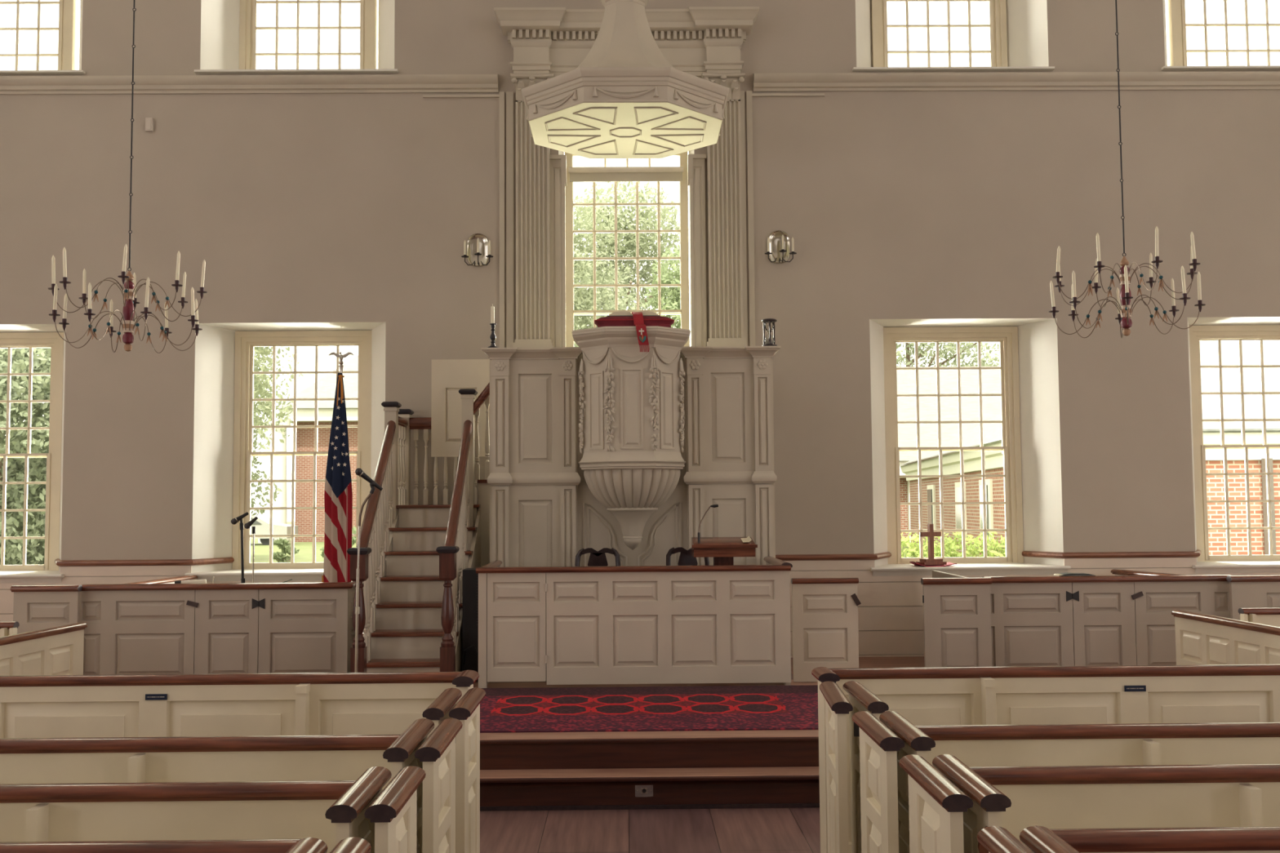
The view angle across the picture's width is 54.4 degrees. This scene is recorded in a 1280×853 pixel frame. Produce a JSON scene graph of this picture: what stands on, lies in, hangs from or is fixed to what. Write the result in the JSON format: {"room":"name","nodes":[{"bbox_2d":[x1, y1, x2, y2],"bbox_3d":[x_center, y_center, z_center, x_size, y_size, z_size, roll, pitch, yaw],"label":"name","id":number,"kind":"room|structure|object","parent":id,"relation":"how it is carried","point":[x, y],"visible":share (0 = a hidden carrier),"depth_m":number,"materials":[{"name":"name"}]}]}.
{"room":"house of worship","nodes":[
{"label":"house of worship","id":0,"kind":"room"},
{"bbox_2d":[0,0,1279,654],"bbox_3d":[-0.153,-2.007,12.678,18.200,9.320,0.660,0,-4,-1],"label":"wall","id":1,"kind":"structure","parent":0,"point":[303,211],"depth_m":12.35,"materials":[{"name":"paint"}]},
{"bbox_2d":[0,332,63,571],"bbox_3d":[-6.563,0.278,12.681,1.400,2.465,0.135,0,-4,-1],"label":"window","id":2,"kind":"structure","parent":1,"relation":"in","point":[9,340],"depth_m":12.65,"materials":[{"name":"paint"}]},
{"bbox_2d":[0,0,77,70],"bbox_3d":[-6.575,-4.702,12.991,1.400,2.465,0.135,0,-4,-1],"label":"window","id":3,"kind":"structure","parent":1,"relation":"in","point":[68,9],"depth_m":12.92,"materials":[{"name":"paint"}]},
{"bbox_2d":[231,330,372,569],"bbox_3d":[-3.423,0.257,12.716,1.400,2.465,0.135,0,-4,-1],"label":"window","id":4,"kind":"structure","parent":1,"relation":"in","point":[245,341],"depth_m":12.69,"materials":[{"name":"paint"}]},
{"bbox_2d":[239,0,377,69],"bbox_3d":[-3.455,-4.724,13.025,1.400,2.465,0.135,0,-4,-1],"label":"window","id":5,"kind":"structure","parent":1,"relation":"in","point":[248,28],"depth_m":12.95,"materials":[{"name":"paint"}]},
{"bbox_2d":[461,233,493,266],"bbox_3d":[-1.593,-1.747,12.209,0.316,0.336,0.203,0,-4,-1],"label":"wall sconce","id":6,"kind":"object","parent":1,"relation":"attached to","point":[478,246],"visible":1,"depth_m":12.30,"materials":[{"name":"grey metal"}]},
{"bbox_2d":[510,72,566,347],"bbox_3d":[-0.994,-1.783,12.238,0.545,3.390,0.167,0,-4,-1],"label":"fluted pilaster","id":7,"kind":"object","parent":1,"relation":"attached to","point":[540,175],"visible":0.7,"depth_m":12.25,"materials":[{"name":"paint"}]},
{"bbox_2d":[422,90,824,347],"bbox_3d":[-0.147,-1.714,12.314,4.000,3.250,0.030,0,-4,-1],"label":"trim","id":8,"kind":"structure","parent":1,"relation":"attached to","point":[509,95],"depth_m":12.33,"materials":[{"name":"paint"}]},
{"bbox_2d":[568,166,683,182],"bbox_3d":[-0.143,-2.596,12.805,1.180,0.150,0.060,0,-4,-1],"label":"roller blind","id":9,"kind":"object","parent":1,"relation":"attached to","point":[577,174],"visible":1,"depth_m":12.80,"materials":[{"name":"white fabric"}]},
{"bbox_2d":[493,6,759,77],"bbox_3d":[-0.129,-3.799,12.310,2.595,0.630,0.292,0,-4,-1],"label":"entablature","id":10,"kind":"object","parent":1,"relation":"attached to","point":[695,41],"visible":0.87,"depth_m":12.31,"materials":[{"name":"paint"}]},
{"bbox_2d":[564,151,689,346],"bbox_3d":[-0.132,-1.327,12.826,1.270,3.140,0.120,0,-4,-1],"label":"trim","id":11,"kind":"structure","parent":1,"relation":"attached to","point":[684,239],"depth_m":12.80,"materials":[{"name":"paint"}]},
{"bbox_2d":[54,549,1201,566],"bbox_3d":[-0.127,1.304,12.356,17.800,0.060,0.512,0,-4,-1],"label":"chair rail","id":12,"kind":"object","parent":1,"relation":"attached to","point":[58,562],"depth_m":12.15,"materials":[{"name":"brown wood"}]},
{"bbox_2d":[0,71,1279,94],"bbox_3d":[-0.159,-3.431,12.381,17.800,0.185,0.110,0,-4,-1],"label":"trim","id":13,"kind":"structure","parent":1,"relation":"attached to","point":[1208,80],"depth_m":12.37,"materials":[{"name":"paint"}]},
{"bbox_2d":[0,557,1279,657],"bbox_3d":[-0.121,1.786,12.103,17.800,0.936,0.018,0,-4,-1],"label":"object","id":14,"kind":"structure","parent":1,"relation":"attached to","point":[877,611],"depth_m":12.12,"materials":[{"name":"paint"}]},
{"bbox_2d":[0,65,1279,582],"bbox_3d":[-0.109,-1.016,12.522,14.870,5.082,0.630,0,-4,-1],"label":"window sill","id":15,"kind":"structure","parent":1,"relation":"attached to","point":[1246,566],"depth_m":12.17,"materials":[{"name":"paint"}]},
{"bbox_2d":[909,561,956,567],"bbox_3d":[2.894,1.356,12.311,0.400,0.050,0.280,0,-4,-1],"label":"cloth","id":16,"kind":"object","parent":15,"relation":"on","point":[912,562],"visible":0.96,"depth_m":12.25,"materials":[{"name":"white fabric"}]},
{"bbox_2d":[915,524,946,564],"bbox_3d":[2.881,1.165,12.342,0.250,0.400,0.160,1,-4,-19],"label":"wooden cross","id":17,"kind":"object","parent":16,"relation":"on","point":[931,533],"visible":1,"depth_m":12.32,"materials":[{"name":"brown wood"}]},
{"bbox_2d":[687,72,746,346],"bbox_3d":[0.766,-1.795,12.257,0.575,3.390,0.167,0,-4,-1],"label":"fluted pilaster","id":18,"kind":"object","parent":1,"relation":"attached to","point":[725,264],"visible":0.75,"depth_m":12.27,"materials":[{"name":"paint"}]},
{"bbox_2d":[764,230,796,263],"bbox_3d":[1.381,-1.782,12.243,0.316,0.336,0.203,0,-4,-1],"label":"wall sconce","id":19,"kind":"object","parent":1,"relation":"attached to","point":[778,242],"visible":1,"depth_m":12.34,"materials":[{"name":"grey metal"}]},
{"bbox_2d":[871,0,1007,66],"bbox_3d":[3.119,-4.769,13.097,1.400,2.465,0.135,0,-4,-1],"label":"window","id":20,"kind":"structure","parent":1,"relation":"in","point":[997,51],"depth_m":13.02,"materials":[{"name":"paint"}]},
{"bbox_2d":[883,326,1023,564],"bbox_3d":[3.189,0.211,12.788,1.400,2.465,0.135,0,-4,-1],"label":"window","id":21,"kind":"structure","parent":1,"relation":"in","point":[1006,336],"depth_m":12.76,"materials":[{"name":"paint"}]},
{"bbox_2d":[1167,0,1279,66],"bbox_3d":[6.254,-4.790,13.132,1.400,2.465,0.135,0,-4,-1],"label":"window","id":22,"kind":"structure","parent":1,"relation":"in","point":[1177,44],"depth_m":13.06,"materials":[{"name":"paint"}]},
{"bbox_2d":[1189,324,1279,561],"bbox_3d":[6.336,0.190,12.823,1.400,2.465,0.135,0,-4,-1],"label":"window","id":23,"kind":"structure","parent":1,"relation":"in","point":[1260,333],"depth_m":12.79,"materials":[{"name":"paint"}]},
{"bbox_2d":[480,808,820,852],"bbox_3d":[0.007,1.844,0.497,18.200,0.120,13.420,0,-4,-1],"label":"floor","id":24,"kind":"structure","parent":0,"point":[744,830],"depth_m":6.67,"materials":[{"name":"brown wood"}]},
{"bbox_2d":[0,622,87,675],"bbox_3d":[-3.974,1.771,7.514,0.086,0.955,2.309,-1,-4,4],"label":"pew","id":25,"kind":"object","parent":24,"relation":"on","point":[55,651],"visible":0.4,"depth_m":8.19,"materials":[{"name":"paint"}]},
{"bbox_2d":[0,837,371,852],"bbox_3d":[-3.432,1.470,2.692,5.576,0.950,0.628,0,-4,-1],"label":"pew","id":26,"kind":"object","parent":24,"relation":"on","point":[309,845],"visible":1,"depth_m":2.99,"materials":[{"name":"paint"}]},
{"bbox_2d":[0,765,426,852],"bbox_3d":[-3.440,1.521,3.504,5.576,0.950,0.545,0,-4,-1],"label":"pew","id":27,"kind":"object","parent":24,"relation":"on","point":[331,812],"visible":0.95,"depth_m":3.69,"materials":[{"name":"paint"}]},
{"bbox_2d":[0,718,462,852],"bbox_3d":[-3.449,1.571,4.305,5.576,0.950,0.660,0,-4,-1],"label":"pew","id":28,"kind":"object","parent":24,"relation":"on","point":[272,757],"visible":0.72,"depth_m":4.43,"materials":[{"name":"paint"}]},
{"bbox_2d":[0,670,479,738],"bbox_3d":[-3.506,1.653,5.762,5.493,0.967,0.220,0,-4,-1],"label":"pew","id":29,"kind":"object","parent":24,"relation":"on","point":[315,704],"depth_m":5.84,"materials":[{"name":"paint"}]},
{"bbox_2d":[145,693,167,700],"bbox_3d":[-2.265,1.267,5.834,0.100,0.027,0.007,0,-4,-1],"label":"name plate","id":30,"kind":"object","parent":29,"relation":"attached to","point":[148,696],"visible":1,"depth_m":5.83,"materials":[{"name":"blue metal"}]},
{"bbox_2d":[422,687,485,852],"bbox_3d":[-0.765,1.594,5.173,0.191,0.930,0.540,0,-4,-1],"label":"gate","id":31,"kind":"object","parent":24,"relation":"on","point":[467,710],"visible":0.65,"depth_m":5.05,"materials":[{"name":"paint"}]},
{"bbox_2d":[473,671,819,811],"bbox_3d":[-0.090,2.159,9.582,4.560,0.380,4.985,0,-4,-1],"label":"platform","id":32,"kind":"object","parent":24,"relation":"on","point":[780,768],"visible":0.25,"depth_m":7.30,"materials":[{"name":"brown wood"}]},
{"bbox_2d":[354,467,382,672],"bbox_3d":[-2.026,1.119,8.926,0.266,1.642,0.261,-3,-4,37],"label":"microphone stand","id":33,"kind":"object","parent":32,"relation":"on","point":[359,472],"visible":0.8,"depth_m":8.93,"materials":[{"name":"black metal"}]},
{"bbox_2d":[346,382,489,672],"bbox_3d":[-1.713,0.776,10.642,1.243,2.585,2.926,0,-4,-1],"label":"staircase","id":34,"kind":"structure","parent":32,"relation":"on","point":[413,559],"depth_m":10.35,"materials":[{"name":"paint"}]},
{"bbox_2d":[431,359,489,457],"bbox_3d":[-1.618,-0.066,11.620,0.650,1.125,0.060,0,-4,-1],"label":"door","id":35,"kind":"structure","parent":34,"relation":"on","point":[449,376],"depth_m":11.62,"materials":[{"name":"paint"}]},
{"bbox_2d":[462,568,478,679],"bbox_3d":[-1.313,1.567,9.906,0.170,0.860,0.406,0,-4,-1],"label":"speaker","id":36,"kind":"object","parent":32,"relation":"on","point":[470,578],"visible":0.42,"depth_m":9.81},
{"bbox_2d":[475,574,478,626],"bbox_3d":[-1.266,1.369,9.814,0.045,0.403,0.015,0,-4,-1],"label":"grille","id":37,"kind":"object","parent":36,"relation":"attached to","point":[477,575],"depth_m":9.81,"materials":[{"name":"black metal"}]},
{"bbox_2d":[574,547,620,566],"bbox_3d":[-0.346,1.502,10.151,0.440,1.007,0.455,0,-4,-1],"label":"chair","id":38,"kind":"object","parent":32,"relation":"on","point":[597,558],"visible":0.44,"depth_m":10.36,"materials":[{"name":"brown wood"}]},
{"bbox_2d":[480,346,781,567],"bbox_3d":[-0.072,0.714,11.317,2.560,2.718,1.520,0,-4,-1],"label":"panelling","id":39,"kind":"object","parent":32,"relation":"on","point":[544,510],"visible":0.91,"depth_m":10.70,"materials":[{"name":"paint"}]},
{"bbox_2d":[487,303,498,347],"bbox_3d":[-1.271,-0.865,10.782,0.114,0.392,0.114,0,-4,-1],"label":"candlestick","id":40,"kind":"object","parent":39,"relation":"on","point":[492,337],"visible":0.91,"depth_m":10.77,"materials":[{"name":"black metal"}]},
{"bbox_2d":[571,325,690,550],"bbox_3d":[-0.067,0.118,10.443,0.994,1.840,0.644,0,-4,-1],"label":"pulpit","id":41,"kind":"object","parent":39,"relation":"attached to","point":[632,462],"visible":1,"depth_m":10.28,"materials":[{"name":"paint"}]},
{"bbox_2d":[583,469,679,508],"bbox_3d":[-0.064,0.525,10.469,0.819,0.321,0.542,0,-4,-1],"label":"bowl","id":42,"kind":"object","parent":41,"relation":"on","point":[613,488],"depth_m":10.32,"materials":[{"name":"paint"}]},
{"bbox_2d":[594,315,674,327],"bbox_3d":[-0.048,-0.859,10.433,0.672,0.104,0.276,0,-4,-1],"label":"cushion","id":43,"kind":"object","parent":41,"relation":"on","point":[614,321],"visible":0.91,"depth_m":10.31,"materials":[{"name":"red fabric"}]},
{"bbox_2d":[607,311,660,316],"bbox_3d":[-0.054,-0.940,10.451,0.440,0.057,0.175,0,-4,-1],"label":"open book","id":44,"kind":"object","parent":43,"relation":"on","point":[619,313],"visible":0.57,"depth_m":10.37,"materials":[{"name":"paper"}]},
{"bbox_2d":[631,311,649,351],"bbox_3d":[-0.012,-0.779,10.314,0.108,0.363,0.334,0,-4,-12],"label":"ribbon bookmark","id":45,"kind":"object","parent":44,"relation":"hanging from","point":[641,328],"visible":0.99,"depth_m":10.16,"materials":[{"name":"red fabric"}]},
{"bbox_2d":[761,318,777,346],"bbox_3d":[1.119,-0.807,10.783,0.136,0.240,0.136,0,-4,-1],"label":"hourglass","id":46,"kind":"object","parent":39,"relation":"on","point":[769,342],"visible":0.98,"depth_m":10.76,"materials":[{"name":"brown wood"}]},
{"bbox_2d":[475,555,792,688],"bbox_3d":[-0.043,1.527,9.912,2.380,0.920,1.265,0,-4,-1],"label":"partition","id":47,"kind":"object","parent":32,"relation":"on","point":[721,624],"visible":1,"depth_m":9.32,"materials":[{"name":"paint"}]},
{"bbox_2d":[635,785,653,797],"bbox_3d":[0.024,2.094,7.161,0.104,0.072,0.014,0,-4,-1],"label":"socket plate","id":48,"kind":"object","parent":32,"relation":"attached to","point":[641,791],"visible":1,"depth_m":7.16,"materials":[{"name":"silver metal"}]},
{"bbox_2d":[480,684,818,733],"bbox_3d":[0.071,1.888,8.398,2.700,0.011,1.765,0,-4,-1],"label":"rug","id":49,"kind":"object","parent":32,"relation":"on","point":[726,708],"visible":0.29,"depth_m":8.26,"materials":[{"name":"red carpet"}]},
{"bbox_2d":[666,546,709,565],"bbox_3d":[0.452,1.498,10.199,0.440,1.007,0.455,1,-4,-15],"label":"chair","id":50,"kind":"object","parent":32,"relation":"on","point":[686,558],"visible":0.23,"depth_m":10.40,"materials":[{"name":"brown wood"}]},
{"bbox_2d":[691,537,757,565],"bbox_3d":[0.655,1.423,9.765,0.505,1.100,0.385,0,-4,-1],"label":"lectern","id":51,"kind":"object","parent":32,"relation":"on","point":[723,550],"visible":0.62,"depth_m":9.63,"materials":[{"name":"brown wood"}]},
{"bbox_2d":[791,577,861,681],"bbox_3d":[1.431,1.557,9.554,0.526,0.785,0.080,0,-4,-1],"label":"gate","id":52,"kind":"object","parent":32,"relation":"on","point":[824,611],"visible":0.96,"depth_m":9.54,"materials":[{"name":"white wood"}]},
{"bbox_2d":[819,680,888,852],"bbox_3d":[0.886,1.588,5.271,0.231,0.930,0.586,0,-4,-1],"label":"gate","id":53,"kind":"object","parent":24,"relation":"on","point":[837,705],"visible":0.75,"depth_m":5.24,"materials":[{"name":"paint"}]},
{"bbox_2d":[811,664,1279,852],"bbox_3d":[3.485,1.605,5.839,5.325,0.967,0.220,0,-4,-1],"label":"pew","id":54,"kind":"object","parent":24,"relation":"on","point":[1226,693],"depth_m":5.88,"materials":[{"name":"paint"}]},
{"bbox_2d":[1124,685,1146,691],"bbox_3d":[2.338,1.238,5.884,0.100,0.027,0.007,0,-4,-1],"label":"name plate","id":55,"kind":"object","parent":54,"relation":"attached to","point":[1126,688],"visible":1,"depth_m":5.88,"materials":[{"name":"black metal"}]},
{"bbox_2d":[852,711,1279,852],"bbox_3d":[3.490,1.528,4.456,5.343,0.950,0.650,0,-4,-1],"label":"pew","id":56,"kind":"object","parent":24,"relation":"on","point":[884,784],"visible":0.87,"depth_m":4.55,"materials":[{"name":"paint"}]},
{"bbox_2d":[898,754,1279,852],"bbox_3d":[3.498,1.480,3.682,5.343,0.950,0.540,0,-4,-1],"label":"pew","id":57,"kind":"object","parent":24,"relation":"on","point":[948,806],"visible":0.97,"depth_m":3.83,"materials":[{"name":"paint"}]},
{"bbox_2d":[977,826,1279,852],"bbox_3d":[3.507,1.427,2.828,5.343,0.950,0.588,0,-4,-1],"label":"pew","id":58,"kind":"object","parent":24,"relation":"on","point":[1039,839],"visible":1,"depth_m":3.05,"materials":[{"name":"paint"}]},
{"bbox_2d":[1171,609,1279,665],"bbox_3d":[3.983,1.725,7.731,0.086,0.955,2.565,0,-4,-4],"label":"pew","id":59,"kind":"object","parent":24,"relation":"on","point":[1201,639],"visible":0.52,"depth_m":8.38,"materials":[{"name":"paint"}]},
{"bbox_2d":[791,656,924,674],"bbox_3d":[-0.091,2.294,9.751,18.200,0.370,4.650,0,-4,-1],"label":"floor","id":60,"kind":"structure","parent":0,"point":[912,661],"depth_m":11.67,"materials":[{"name":"brown wood"}]},
{"bbox_2d":[0,622,19,636],"bbox_3d":[-5.544,1.739,8.780,2.282,0.700,0.118,0,-4,-1],"label":"pew","id":61,"kind":"object","parent":60,"relation":"on","point":[6,628],"visible":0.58,"depth_m":8.79,"materials":[{"name":"paint"}]},
{"bbox_2d":[79,574,364,675],"bbox_3d":[-3.461,1.776,11.068,2.238,0.878,1.915,0,-4,-1],"label":"pew","id":62,"kind":"object","parent":60,"relation":"on","point":[161,626],"visible":0.62,"depth_m":10.15,"materials":[{"name":"paint"}]},
{"bbox_2d":[10,585,82,634],"bbox_3d":[-4.794,1.717,10.050,0.540,0.870,0.090,0,-4,-1],"label":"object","id":63,"kind":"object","parent":62,"relation":"attached to","point":[36,607],"depth_m":10.05,"materials":[{"name":"paint"}]},
{"bbox_2d":[231,511,248,582],"bbox_3d":[-3.429,1.470,10.794,0.240,1.455,0.240,0,-4,-1],"label":"microphone stand","id":64,"kind":"object","parent":60,"relation":"on","point":[233,521],"visible":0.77,"depth_m":10.81,"materials":[{"name":"black metal"}]},
{"bbox_2d":[244,516,257,582],"bbox_3d":[-3.421,1.506,11.042,0.240,1.414,0.240,0,-4,-1],"label":"microphone stand","id":65,"kind":"object","parent":60,"relation":"on","point":[246,526],"visible":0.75,"depth_m":11.06,"materials":[{"name":"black metal"}]},
{"bbox_2d":[321,351,354,582],"bbox_3d":[-2.545,0.766,10.559,0.215,2.817,0.211,3,-5,-44],"label":"flag","id":66,"kind":"object","parent":60,"relation":"on","point":[338,494],"visible":0.83,"depth_m":10.53,"materials":[{"name":"multicoloured fabric"}]},
{"bbox_2d":[932,568,1231,666],"bbox_3d":[3.919,1.725,11.149,2.218,0.880,1.915,0,-4,-1],"label":"pew","id":67,"kind":"object","parent":60,"relation":"on","point":[1125,618],"visible":0.6,"depth_m":10.23,"materials":[{"name":"paint"}]},
{"bbox_2d":[920,577,991,667],"bbox_3d":[2.576,1.665,10.111,0.560,0.870,0.090,0,-4,-1],"label":"door","id":68,"kind":"structure","parent":67,"relation":"attached to","point":[957,611],"depth_m":10.10,"materials":[{"name":"paint"}]},
{"bbox_2d":[1226,575,1279,620],"bbox_3d":[5.233,1.647,10.140,0.855,0.870,0.090,0,-4,-1],"label":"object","id":69,"kind":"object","parent":67,"relation":"attached to","point":[1245,591],"depth_m":10.14,"materials":[{"name":"paint"}]},
{"bbox_2d":[1238,608,1279,626],"bbox_3d":[5.565,1.679,9.162,2.292,0.700,0.118,0,-4,-1],"label":"pew","id":70,"kind":"object","parent":60,"relation":"on","point":[1268,616],"visible":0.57,"depth_m":9.16,"materials":[{"name":"paint"}]},
{"label":"outside","id":71,"kind":"structure","parent":0,"visible":0},
{"bbox_2d":[573,181,681,346],"bbox_3d":[-0.132,-1.300,12.854,1.175,2.630,0.078,0,-4,-1],"label":"window","id":72,"kind":"structure","parent":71,"point":[660,312],"depth_m":12.89,"materials":[{"name":"paint"}]},
{"bbox_3d":[-0.091,-7.122,3.899,18.200,0.200,19.100,0,-4,-1],"label":"ceiling","id":73,"kind":"structure","parent":0,"visible":0},
{"bbox_2d":[48,0,207,353],"bbox_3d":[-3.727,-3.602,9.200,1.064,6.130,1.062,0,-4,-1],"label":"chandelier","id":74,"kind":"object","parent":73,"relation":"hanging from","point":[129,294],"visible":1,"depth_m":9.00,"materials":[{"name":"black metal"}]},
{"bbox_2d":[53,283,57,309],"bbox_3d":[-4.090,-0.902,8.718,0.028,0.196,0.025,0,-4,-1],"label":"candle","id":75,"kind":"object","parent":74,"relation":"on","point":[55,301],"depth_m":8.71,"materials":[{"name":"wax"}]},
{"bbox_2d":[121,244,127,271],"bbox_3d":[-3.546,-1.155,8.575,0.033,0.204,0.024,0,-4,-1],"label":"candle","id":76,"kind":"object","parent":74,"relation":"on","point":[124,263],"depth_m":8.57,"materials":[{"name":"wax"}]},
{"bbox_2d":[122,298,134,320],"bbox_3d":[-3.705,-0.842,9.031,0.080,0.156,0.079,0,-4,-1],"label":"stem","id":77,"kind":"object","parent":74,"relation":"on","point":[128,308],"depth_m":9.00,"materials":[{"name":"red paint"}]},
{"bbox_2d":[144,276,149,306],"bbox_3d":[-3.412,-0.924,8.626,0.034,0.224,0.022,-2,-4,17],"label":"candle","id":78,"kind":"object","parent":74,"relation":"on","point":[147,291],"depth_m":8.62,"materials":[{"name":"wax"}]},
{"bbox_2d":[175,251,180,279],"bbox_3d":[-3.267,-1.132,8.812,0.023,0.224,0.033,-3,-4,31],"label":"candle","id":79,"kind":"object","parent":74,"relation":"on","point":[177,274],"depth_m":8.80,"materials":[{"name":"wax"}]},
{"bbox_2d":[200,259,205,287],"bbox_3d":[-3.221,-1.123,9.187,0.034,0.220,0.023,1,-4,-20],"label":"candle","id":80,"kind":"object","parent":74,"relation":"on","point":[204,262],"depth_m":9.18,"materials":[{"name":"wax"}]},
{"bbox_2d":[521,0,728,158],"bbox_3d":[-0.136,-4.535,10.651,1.700,4.126,1.700,0,-4,-1],"label":"sounding board","id":81,"kind":"object","parent":73,"relation":"hanging from","point":[624,100],"visible":1,"depth_m":10.18,"materials":[{"name":"paint"}]},
{"bbox_2d":[1048,0,1205,337],"bbox_3d":[3.530,-3.687,9.284,1.076,6.063,1.075,0,-4,-1],"label":"chandelier","id":82,"kind":"object","parent":73,"relation":"hanging from","point":[1125,312],"visible":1,"depth_m":9.10,"materials":[{"name":"black metal"}]},
{"bbox_2d":[1049,280,1055,306],"bbox_3d":[3.080,-0.986,9.303,0.035,0.211,0.024,-3,-4,35],"label":"candle","id":83,"kind":"object","parent":82,"relation":"on","point":[1053,304],"depth_m":9.30,"materials":[{"name":"wax"}]},
{"bbox_2d":[1071,271,1076,297],"bbox_3d":[3.098,-1.012,8.894,0.022,0.202,0.034,-3,-4,35],"label":"candle","id":84,"kind":"object","parent":82,"relation":"on","point":[1073,279],"depth_m":8.88,"materials":[{"name":"wax"}]},
{"bbox_2d":[1096,232,1101,261],"bbox_3d":[3.221,-1.255,8.755,0.025,0.215,0.026,0,-4,-1],"label":"candle","id":85,"kind":"object","parent":82,"relation":"on","point":[1098,247],"depth_m":8.75,"materials":[{"name":"wax"}]},
{"bbox_2d":[1115,287,1120,313],"bbox_3d":[3.687,-0.965,9.597,0.033,0.219,0.022,-2,-4,17],"label":"candle","id":86,"kind":"object","parent":82,"relation":"on","point":[1117,290],"depth_m":9.59,"materials":[{"name":"wax"}]},
{"bbox_2d":[1120,284,1131,305],"bbox_3d":[3.551,-0.961,9.115,0.080,0.156,0.079,0,-4,-1],"label":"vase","id":87,"kind":"object","parent":82,"relation":"on","point":[1122,291],"depth_m":9.09,"materials":[{"name":"red paint"}]},
{"bbox_2d":[1124,264,1128,292],"bbox_3d":[3.377,-1.020,8.651,0.024,0.208,0.029,0,-4,-1],"label":"candle","id":88,"kind":"object","parent":82,"relation":"on","point":[1126,287],"depth_m":8.64,"materials":[{"name":"wax"}]},
{"bbox_2d":[1170,278,1175,306],"bbox_3d":[3.995,-1.002,9.340,0.028,0.222,0.023,1,-4,-19],"label":"candle","id":89,"kind":"object","parent":82,"relation":"on","point":[1173,300],"depth_m":9.33,"materials":[{"name":"wax"}]},
{"bbox_2d":[1181,265,1186,293],"bbox_3d":[3.787,-1.018,8.680,0.031,0.207,0.022,-2,-4,17],"label":"candle","id":90,"kind":"object","parent":82,"relation":"on","point":[1183,277],"depth_m":8.67,"materials":[{"name":"wax"}]},
{"bbox_2d":[1190,231,1195,258],"bbox_3d":[3.902,-1.272,8.787,0.022,0.210,0.034,2,-4,-37],"label":"candle","id":91,"kind":"object","parent":82,"relation":"on","point":[1193,245],"depth_m":8.78,"materials":[{"name":"wax"}]},
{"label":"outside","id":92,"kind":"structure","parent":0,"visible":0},
{"bbox_2d":[35,521,924,563],"bbox_3d":[-0.687,5.919,66.207,180.000,0.700,107.100,0,-4,-1],"label":"ground","id":93,"kind":"structure","parent":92,"point":[261,553],"depth_m":39.77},
{"bbox_2d":[0,347,50,564],"bbox_3d":[-13.265,-0.975,25.855,5.767,9.351,5.957,1,-4,-27],"label":"leafy tree","id":94,"kind":"object","parent":93,"relation":"on","point":[20,356],"visible":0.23,"depth_m":24.84,"materials":[{"name":"green plant"}]},
{"bbox_2d":[250,347,292,515],"bbox_3d":[-11.328,-0.077,32.944,4.714,7.521,3.713,-3,-4,31],"label":"leafy tree","id":95,"kind":"object","parent":93,"relation":"on","point":[254,460],"visible":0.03,"depth_m":32.90,"materials":[{"name":"green plant"}]},
{"bbox_2d":[250,512,297,545],"bbox_3d":[-15.348,3.917,47.675,4.100,1.220,1.630,0,-4,-1],"label":"parked car","id":96,"kind":"object","parent":93,"relation":"on","point":[261,524],"visible":0.32,"depth_m":46.92,"materials":[{"name":"white paint"}]},
{"bbox_2d":[253,346,303,452],"bbox_3d":[-8.483,-0.859,25.714,3.467,8.143,3.275,0,-4,-1],"label":"leafy tree","id":97,"kind":"object","parent":93,"relation":"on","point":[260,350],"visible":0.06,"depth_m":26.05,"materials":[{"name":"green plant"}]},
{"bbox_2d":[272,537,299,562],"bbox_3d":[-8.509,3.087,29.818,0.664,0.874,0.594,0,-4,-1],"label":"shrub","id":98,"kind":"object","parent":93,"relation":"on","point":[279,557],"visible":0.66,"depth_m":29.77,"materials":[{"name":"green plant"}]},
{"bbox_2d":[257,355,358,543],"bbox_3d":[-10.298,0.711,56.199,10.170,9.200,13.120,0,-4,-1],"label":"building","id":99,"kind":"structure","parent":93,"relation":"on","point":[327,384],"depth_m":50.78,"materials":[{"name":"brick"}]},
{"bbox_2d":[573,194,636,346],"bbox_3d":[-2.287,-1.052,34.374,5.129,10.514,5.530,3,-5,-40],"label":"leafy tree","id":100,"kind":"object","parent":93,"relation":"on","point":[579,298],"visible":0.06,"depth_m":33.78,"materials":[{"name":"green plant"}]},
{"bbox_2d":[573,181,688,346],"bbox_3d":[-0.927,-2.359,46.481,9.280,14.112,8.574,2,-4,-30],"label":"leafy tree","id":101,"kind":"object","parent":93,"relation":"on","point":[628,240],"visible":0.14,"depth_m":45.64,"materials":[{"name":"green plant"}]},
{"bbox_2d":[643,244,689,328],"bbox_3d":[1.837,-0.458,30.206,4.532,8.084,4.486,0,-4,-4],"label":"leafy tree","id":102,"kind":"object","parent":93,"relation":"on","point":[672,300],"visible":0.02,"depth_m":29.95,"materials":[{"name":"green plant"}]},
{"bbox_2d":[896,342,999,366],"bbox_3d":[12.415,-1.633,58.580,10.450,13.446,9.090,-1,-4,7],"label":"leafy tree","id":103,"kind":"object","parent":93,"relation":"on","point":[953,346],"visible":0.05,"depth_m":56.92,"materials":[{"name":"green plant"}]},
{"bbox_2d":[896,366,1000,545],"bbox_3d":[14.002,1.130,46.119,16.000,6.750,10.100,0,-4,-1],"label":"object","id":104,"kind":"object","parent":93,"relation":"on","point":[906,406],"visible":0.04,"depth_m":43.80,"materials":[{"name":"brick"}]},
{"bbox_2d":[901,531,1005,557],"bbox_3d":[4.766,2.189,19.156,3.038,1.207,1.065,0,-4,-1],"label":"clipped hedge","id":105,"kind":"object","parent":93,"relation":"on","point":[971,548],"visible":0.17,"depth_m":19.05,"materials":[{"name":"green plant"}]},
{"bbox_2d":[899,340,1279,557],"bbox_3d":[15.115,0.377,29.679,17.667,5.600,18.578,0,-4,-1],"label":"brick building","id":106,"kind":"structure","parent":93,"relation":"on","point":[992,432],"depth_m":23.63,"materials":[{"name":"brick"}]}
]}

